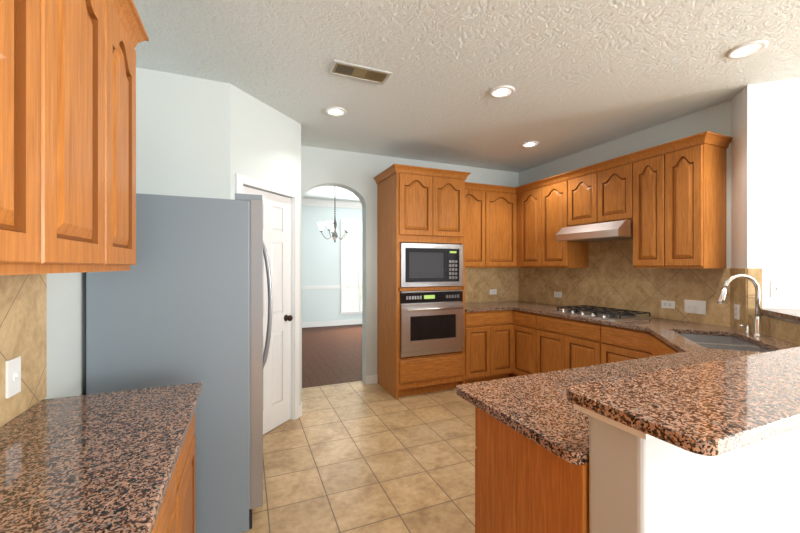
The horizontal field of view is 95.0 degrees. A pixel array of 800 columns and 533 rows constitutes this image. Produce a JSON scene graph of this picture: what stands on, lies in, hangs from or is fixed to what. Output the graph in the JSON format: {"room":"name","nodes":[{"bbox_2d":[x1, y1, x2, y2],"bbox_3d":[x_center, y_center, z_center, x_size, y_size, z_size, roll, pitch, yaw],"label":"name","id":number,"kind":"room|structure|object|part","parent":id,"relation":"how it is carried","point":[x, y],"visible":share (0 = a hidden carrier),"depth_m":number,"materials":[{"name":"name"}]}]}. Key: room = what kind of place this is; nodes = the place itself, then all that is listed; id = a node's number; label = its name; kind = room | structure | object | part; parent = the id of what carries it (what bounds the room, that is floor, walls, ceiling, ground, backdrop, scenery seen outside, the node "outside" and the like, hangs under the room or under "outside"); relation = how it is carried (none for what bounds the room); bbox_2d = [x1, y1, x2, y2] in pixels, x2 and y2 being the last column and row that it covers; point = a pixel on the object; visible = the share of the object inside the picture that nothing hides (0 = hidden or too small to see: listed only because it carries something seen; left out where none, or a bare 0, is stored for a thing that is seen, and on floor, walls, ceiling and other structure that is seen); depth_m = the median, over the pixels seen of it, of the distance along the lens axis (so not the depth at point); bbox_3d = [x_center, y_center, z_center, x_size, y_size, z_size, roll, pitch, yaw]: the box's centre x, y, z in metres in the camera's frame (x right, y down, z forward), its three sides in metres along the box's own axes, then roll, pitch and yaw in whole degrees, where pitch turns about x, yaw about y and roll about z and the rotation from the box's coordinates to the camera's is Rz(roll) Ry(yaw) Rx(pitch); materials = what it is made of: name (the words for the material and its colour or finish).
{"room":"kitchen","nodes":[
{"label":"kitchen","id":0,"kind":"room"},
{"bbox_2d":[42,272,85,399],"bbox_3d":[-0.864,0.030,0.080,0.150,2.740,7.820,0,0,-23],"label":"wall","id":1,"kind":"structure","parent":0,"point":[66,334],"depth_m":1.54,"materials":[{"name":"grey paint"}]},
{"bbox_2d":[0,274,46,426],"bbox_3d":[-0.664,0.250,-0.188,0.009,0.470,3.370,0,0,-23],"label":"backsplash","id":2,"kind":"structure","parent":1,"relation":"attached to","point":[23,316],"depth_m":1.23,"materials":[{"name":"beige tile"}]},
{"bbox_2d":[6,356,20,398],"bbox_3d":[-1.223,0.350,1.166,0.016,0.115,0.070,0,0,-23],"label":"light switch","id":3,"kind":"object","parent":2,"relation":"attached to","point":[13,376],"visible":1,"depth_m":1.16,"materials":[{"name":"white plastic"}]},
{"bbox_2d":[0,0,55,274],"bbox_3d":[-0.779,-0.426,0.492,0.323,0.882,0.353,0,0,-23],"label":"upper cabinet","id":4,"kind":"object","parent":1,"relation":"attached to","point":[27,27],"depth_m":0.67,"materials":[{"name":"brown wood"}]},
{"bbox_2d":[56,0,115,272],"bbox_3d":[-0.916,-0.426,0.817,0.323,0.882,0.353,0,0,-23],"label":"upper cabinet","id":5,"kind":"object","parent":1,"relation":"attached to","point":[85,29],"depth_m":0.92,"materials":[{"name":"brown wood"}]},
{"bbox_2d":[116,0,143,270],"bbox_3d":[-1.047,-0.426,1.128,0.323,0.882,0.321,0,0,-23],"label":"upper cabinet","id":6,"kind":"object","parent":1,"relation":"attached to","point":[129,33],"depth_m":1.22,"materials":[{"name":"brown wood"}]},
{"bbox_2d":[136,67,229,198],"bbox_3d":[-1.535,0.030,2.619,0.590,2.740,0.100,0,0,-23],"label":"wall","id":7,"kind":"structure","parent":0,"point":[182,135],"depth_m":2.57,"materials":[{"name":"grey paint"}]},
{"bbox_2d":[230,84,300,434],"bbox_3d":[-1.118,0.030,3.081,0.134,2.740,0.824,0,0,22],"label":"wall","id":8,"kind":"structure","parent":0,"point":[265,151],"depth_m":3.17,"materials":[{"name":"grey paint"}]},
{"bbox_3d":[-1.125,0.384,3.088,0.458,2.016,0.446,0,0,-23],"label":"pantry door","id":9,"kind":"part","parent":8,"relation":"part of","materials":[{"name":"white wood"}]},
{"bbox_2d":[299,402,301,416],"bbox_3d":[-1.047,1.350,3.721,0.028,0.100,0.670,0,0,-23],"label":"baseboard","id":10,"kind":"structure","parent":8,"relation":"attached to","point":[300,407],"depth_m":3.42,"materials":[{"name":"white wood"}]},
{"bbox_2d":[303,186,359,201],"bbox_3d":[-0.701,-1.580,6.798,6.000,0.060,4.430,0,0,-23],"label":"ceiling","id":11,"kind":"structure","parent":0,"point":[326,193],"depth_m":7.89,"materials":[{"name":"white paint"}]},
{"bbox_2d":[318,186,349,241],"bbox_3d":[-1.153,-0.985,6.484,0.596,1.130,0.576,0,0,-23],"label":"chandelier","id":12,"kind":"object","parent":11,"relation":"hanging from","point":[331,226],"visible":0.98,"depth_m":6.43,"materials":[{"name":"silver metal"}]},
{"bbox_2d":[302,205,361,321],"bbox_3d":[-1.533,-0.075,8.770,6.300,2.950,0.150,0,0,-23],"label":"wall","id":13,"kind":"structure","parent":0,"point":[320,260],"depth_m":8.56,"materials":[{"name":"white paint"}]},
{"bbox_2d":[302,198,361,327],"bbox_3d":[-1.495,-0.075,8.678,6.000,2.950,0.050,0,0,-23],"label":"molding","id":14,"kind":"structure","parent":13,"relation":"attached to","point":[307,202],"depth_m":8.62,"materials":[{"name":"white wood"}]},
{"bbox_2d":[340,219,361,313],"bbox_3d":[-0.980,-0.005,8.898,0.980,2.270,0.045,0,0,-23],"label":"dining window","id":15,"kind":"structure","parent":13,"relation":"in","point":[351,264],"depth_m":8.83,"materials":[{"name":"white glass"}]},
{"bbox_2d":[241,324,476,532],"bbox_3d":[1.742,1.430,3.586,8.000,0.060,12.250,0,0,-23],"label":"floor","id":16,"kind":"structure","parent":0,"point":[357,457],"depth_m":2.70,"materials":[{"name":"tile"}]},
{"bbox_2d":[156,452,183,532],"bbox_3d":[-0.812,0.959,0.797,0.495,0.883,0.500,0,0,-23],"label":"base cabinet","id":17,"kind":"object","parent":16,"relation":"on","point":[172,518],"depth_m":1.09,"materials":[{"name":"brown wood"}]},
{"bbox_2d":[0,382,202,532],"bbox_3d":[-0.422,0.502,-0.097,0.522,0.032,3.350,0,0,-23],"label":"countertop","id":18,"kind":"structure","parent":17,"relation":"on","point":[100,462],"depth_m":0.92,"materials":[{"name":"brown stone"}]},
{"bbox_2d":[86,193,271,532],"bbox_3d":[-1.216,0.507,2.222,0.828,1.785,0.840,0,0,-23],"label":"refrigerator","id":19,"kind":"object","parent":16,"relation":"on","point":[180,302],"visible":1,"depth_m":1.86,"materials":[{"name":"grey metal"}]},
{"bbox_3d":[-0.931,0.467,2.342,0.068,1.647,0.840,0,0,-23],"label":"door","id":20,"kind":"part","parent":19,"relation":"part of","materials":[{"name":"silver metal"}]},
{"bbox_2d":[184,404,196,532],"bbox_3d":[-0.996,0.959,1.232,0.495,0.883,0.445,0,0,-23],"label":"base cabinet","id":21,"kind":"object","parent":16,"relation":"on","point":[190,444],"depth_m":1.39,"materials":[{"name":"brown wood"}]},
{"bbox_2d":[378,351,445,398],"bbox_3d":[0.238,1.185,4.284,0.801,0.430,0.628,0,0,-23],"label":"base cabinet","id":22,"kind":"object","parent":16,"relation":"on","point":[399,380],"depth_m":3.97,"materials":[{"name":"brown wood"}]},
{"bbox_2d":[400,290,463,357],"bbox_3d":[0.266,0.610,4.217,0.758,0.690,0.638,0,0,-23],"label":"wall oven","id":23,"kind":"object","parent":22,"relation":"in","point":[431,321],"visible":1,"depth_m":3.97,"materials":[{"name":"silver metal"}]},
{"bbox_2d":[475,407,588,532],"bbox_3d":[0.536,0.959,1.249,0.340,0.882,0.495,0,0,-23],"label":"base cabinet","id":24,"kind":"object","parent":16,"relation":"on","point":[520,487],"depth_m":1.16,"materials":[{"name":"brown wood"}]},
{"bbox_2d":[377,301,799,470],"bbox_3d":[1.073,0.502,3.092,2.812,0.032,3.473,0,0,-23],"label":"countertop","id":25,"kind":"structure","parent":24,"relation":"on","point":[517,362],"depth_m":3.07,"materials":[{"name":"brown stone"}]},
{"bbox_2d":[550,305,653,320],"bbox_3d":[2.005,0.460,3.708,0.520,0.050,0.760,0,0,-23],"label":"cooktop","id":26,"kind":"object","parent":25,"relation":"in","point":[611,314],"visible":1,"depth_m":3.57,"materials":[{"name":"silver metal"}]},
{"bbox_2d":[717,274,763,335],"bbox_3d":[2.429,0.269,2.599,0.310,0.433,0.171,0,0,-23],"label":"faucet","id":27,"kind":"object","parent":25,"relation":"on","point":[757,325],"visible":1,"depth_m":2.57,"materials":[{"name":"silver metal"}]},
{"bbox_2d":[739,324,750,332],"bbox_3d":[2.551,0.457,2.709,0.060,0.056,0.059,0,0,-23],"label":"soap dispenser","id":28,"kind":"object","parent":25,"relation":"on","point":[747,328],"visible":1,"depth_m":2.70,"materials":[{"name":"silver metal"}]},
{"bbox_2d":[301,146,517,392],"bbox_3d":[0.253,0.030,4.715,3.365,2.740,0.150,0,0,-23],"label":"wall","id":29,"kind":"structure","parent":0,"point":[355,173],"depth_m":4.37,"materials":[{"name":"grey paint"}]},
{"bbox_2d":[378,164,433,246],"bbox_3d":[0.053,-0.661,4.206,0.400,0.802,0.628,0,0,-23],"label":"upper cabinet","id":30,"kind":"object","parent":29,"relation":"attached to","point":[405,192],"depth_m":3.94,"materials":[{"name":"brown wood"}]},
{"bbox_2d":[400,243,462,286],"bbox_3d":[0.262,-0.015,4.228,0.758,0.464,0.515,0,0,-23],"label":"microwave","id":31,"kind":"object","parent":30,"relation":"in","point":[425,265],"visible":0.98,"depth_m":3.99,"materials":[{"name":"silver metal"}]},
{"bbox_2d":[426,168,465,246],"bbox_3d":[0.422,-0.661,4.361,0.401,0.802,0.628,0,0,-23],"label":"upper cabinet","id":32,"kind":"object","parent":29,"relation":"attached to","point":[449,186],"depth_m":4.08,"materials":[{"name":"brown wood"}]},
{"bbox_2d":[463,183,485,266],"bbox_3d":[0.795,-0.508,4.680,0.489,1.047,0.325,0,0,-23],"label":"upper cabinet","id":33,"kind":"object","parent":29,"relation":"attached to","point":[474,253],"depth_m":4.57,"materials":[{"name":"brown wood"}]},
{"bbox_2d":[465,268,517,302],"bbox_3d":[1.101,0.250,4.987,1.291,0.470,0.009,0,0,-23],"label":"backsplash","id":34,"kind":"structure","parent":29,"relation":"attached to","point":[480,283],"depth_m":5.04,"materials":[{"name":"beige tile"}]},
{"bbox_2d":[490,289,496,294],"bbox_3d":[1.284,0.350,5.054,0.115,0.070,0.008,0,0,-23],"label":"electrical outlet","id":35,"kind":"object","parent":34,"relation":"attached to","point":[493,291],"visible":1,"depth_m":5.05,"materials":[{"name":"white plastic"}]},
{"bbox_2d":[486,184,513,266],"bbox_3d":[1.247,-0.508,4.871,0.491,1.047,0.325,0,0,-23],"label":"upper cabinet","id":36,"kind":"object","parent":29,"relation":"attached to","point":[499,199],"depth_m":4.71,"materials":[{"name":"brown wood"}]},
{"bbox_2d":[133,0,799,172],"bbox_3d":[2.678,-1.370,1.576,7.840,0.060,7.820,0,0,-23],"label":"ceiling","id":37,"kind":"structure","parent":0,"point":[579,75],"depth_m":2.41,"materials":[{"name":"white paint"}]},
{"bbox_2d":[324,107,346,116],"bbox_3d":[-0.555,-1.333,3.163,0.190,0.011,0.190,0,0,-23],"label":"recessed light","id":38,"kind":"object","parent":37,"relation":"in","point":[336,111],"visible":0.96,"depth_m":3.16,"materials":[{"name":"white"}]},
{"bbox_2d":[329,60,391,84],"bbox_3d":[-0.275,-1.334,2.527,0.400,0.010,0.170,0,0,-23],"label":"ceiling vent","id":39,"kind":"object","parent":37,"relation":"in","point":[357,72],"visible":1,"depth_m":2.52,"materials":[{"name":"grey metal"}]},
{"bbox_2d":[489,85,514,97],"bbox_3d":[0.780,-1.333,2.805,0.190,0.011,0.190,0,0,-23],"label":"recessed light","id":40,"kind":"object","parent":37,"relation":"in","point":[503,91],"visible":0.96,"depth_m":2.80,"materials":[{"name":"white"}]},
{"bbox_2d":[521,141,538,147],"bbox_3d":[1.422,-1.333,4.009,0.190,0.011,0.190,0,0,-23],"label":"recessed light","id":41,"kind":"object","parent":37,"relation":"in","point":[528,144],"visible":1,"depth_m":4.01,"materials":[{"name":"white"}]},
{"bbox_2d":[726,40,768,58],"bbox_3d":[2.139,-1.333,2.260,0.190,0.011,0.190,0,0,-23],"label":"recessed light","id":42,"kind":"object","parent":37,"relation":"in","point":[747,49],"visible":1,"depth_m":2.26,"materials":[{"name":"white"}]},
{"bbox_2d":[518,100,730,305],"bbox_3d":[2.218,0.030,4.194,0.150,2.740,2.640,0,0,-23],"label":"wall","id":43,"kind":"structure","parent":0,"point":[715,119],"depth_m":3.47,"materials":[{"name":"grey paint"}]},
{"bbox_2d":[518,181,537,266],"bbox_3d":[1.773,-0.508,4.627,0.328,1.047,0.356,0,0,-23],"label":"upper cabinet","id":44,"kind":"object","parent":43,"relation":"attached to","point":[528,193],"depth_m":4.59,"materials":[{"name":"brown wood"}]},
{"bbox_2d":[538,173,587,267],"bbox_3d":[1.918,-0.508,4.283,0.328,1.047,0.390,0,0,-23],"label":"upper cabinet","id":45,"kind":"object","parent":43,"relation":"attached to","point":[552,253],"depth_m":4.21,"materials":[{"name":"brown wood"}]},
{"bbox_2d":[566,164,593,226],"bbox_3d":[2.066,-0.729,3.932,0.328,0.606,0.366,0,0,-23],"label":"upper cabinet","id":46,"kind":"object","parent":43,"relation":"attached to","point":[579,182],"depth_m":3.88,"materials":[{"name":"brown wood"}]},
{"bbox_2d":[594,153,633,223],"bbox_3d":[2.209,-0.729,3.595,0.328,0.606,0.366,0,0,-23],"label":"upper cabinet","id":47,"kind":"object","parent":43,"relation":"attached to","point":[613,178],"depth_m":3.52,"materials":[{"name":"brown wood"}]},
{"bbox_2d":[555,220,632,241],"bbox_3d":[2.051,-0.348,3.728,0.499,0.151,0.726,0,0,-23],"label":"range hood","id":48,"kind":"object","parent":47,"relation":"attached to","point":[613,230],"visible":0.8,"depth_m":3.57,"materials":[{"name":"silver metal"}]},
{"bbox_2d":[518,239,729,326],"bbox_3d":[2.176,0.028,4.089,0.009,0.915,2.481,0,0,-23],"label":"backsplash","id":49,"kind":"structure","parent":43,"relation":"attached to","point":[610,276],"depth_m":3.76,"materials":[{"name":"beige tile"}]},
{"bbox_2d":[554,292,561,297],"bbox_3d":[1.965,0.350,4.564,0.008,0.070,0.115,0,0,-23],"label":"electrical outlet","id":50,"kind":"object","parent":49,"relation":"attached to","point":[558,294],"visible":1,"depth_m":4.55,"materials":[{"name":"white plastic"}]},
{"bbox_2d":[661,300,674,308],"bbox_3d":[2.467,0.350,3.376,0.008,0.070,0.115,0,0,-23],"label":"electrical outlet","id":51,"kind":"object","parent":49,"relation":"attached to","point":[667,304],"visible":1,"depth_m":3.37,"materials":[{"name":"white plastic"}]},
{"bbox_2d":[684,300,705,314],"bbox_3d":[2.549,0.350,3.172,0.016,0.115,0.162,0,0,-23],"label":"light switch","id":52,"kind":"object","parent":49,"relation":"attached to","point":[695,306],"visible":1,"depth_m":3.17,"materials":[{"name":"white plastic"}]},
{"bbox_2d":[633,144,661,267],"bbox_3d":[2.334,-0.508,3.298,0.328,1.047,0.280,0,0,-23],"label":"upper cabinet","id":53,"kind":"object","parent":43,"relation":"attached to","point":[647,225],"depth_m":3.23,"materials":[{"name":"brown wood"}]},
{"bbox_2d":[662,131,729,267],"bbox_3d":[2.443,-0.508,3.040,0.328,1.047,0.280,0,0,-23],"label":"upper cabinet","id":54,"kind":"object","parent":43,"relation":"attached to","point":[694,166],"depth_m":2.94,"materials":[{"name":"brown wood"}]},
{"bbox_2d":[589,416,799,532],"bbox_3d":[1.423,0.877,1.274,1.973,1.045,0.150,0,0,-23],"label":"wall","id":55,"kind":"structure","parent":0,"point":[637,484],"depth_m":0.92,"materials":[{"name":"grey paint"}]},
{"bbox_2d":[574,404,654,439],"bbox_3d":[1.413,0.355,1.267,1.994,0.040,0.189,0,0,-23],"label":"trim","id":56,"kind":"structure","parent":55,"relation":"attached to","point":[638,433],"depth_m":0.86,"materials":[{"name":"white wood"}]},
{"bbox_2d":[566,308,799,455],"bbox_3d":[1.691,0.329,1.724,2.897,0.050,1.060,0,0,-23],"label":"bar","id":57,"kind":"object","parent":55,"relation":"on","point":[715,408],"visible":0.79,"depth_m":0.89,"materials":[{"name":"brown stone"}]},
{"bbox_2d":[731,77,799,315],"bbox_3d":[3.911,0.030,2.301,2.800,2.740,0.260,0,0,22],"label":"wall","id":58,"kind":"structure","parent":0,"point":[765,178],"depth_m":2.66,"materials":[{"name":"white paint"}]},
{"bbox_2d":[734,304,738,319],"bbox_3d":[2.601,0.350,2.833,0.008,0.115,0.070,0,0,22],"label":"outlet","id":59,"kind":"object","parent":58,"relation":"attached to","point":[736,311],"visible":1,"depth_m":2.83,"materials":[{"name":"white plastic"}]},
{"bbox_2d":[730,268,799,344],"bbox_3d":[2.447,0.249,2.324,0.883,0.471,0.996,0,0,-23],"label":"backsplash","id":60,"kind":"structure","parent":58,"relation":"attached to","point":[742,293],"depth_m":2.69,"materials":[{"name":"beige tile"}]},
{"bbox_2d":[770,281,783,297],"bbox_3d":[2.716,0.165,2.642,0.054,0.115,0.054,0,0,-23],"label":"light switch","id":61,"kind":"object","parent":58,"relation":"attached to","point":[776,288],"visible":1,"depth_m":2.64,"materials":[{"name":"white plastic"}]},
{"bbox_2d":[762,313,799,323],"bbox_3d":[2.479,0.345,2.226,0.852,0.020,0.707,0,0,-23],"label":"trim","id":62,"kind":"structure","parent":58,"relation":"attached to","point":[785,319],"depth_m":2.44,"materials":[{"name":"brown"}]}
]}

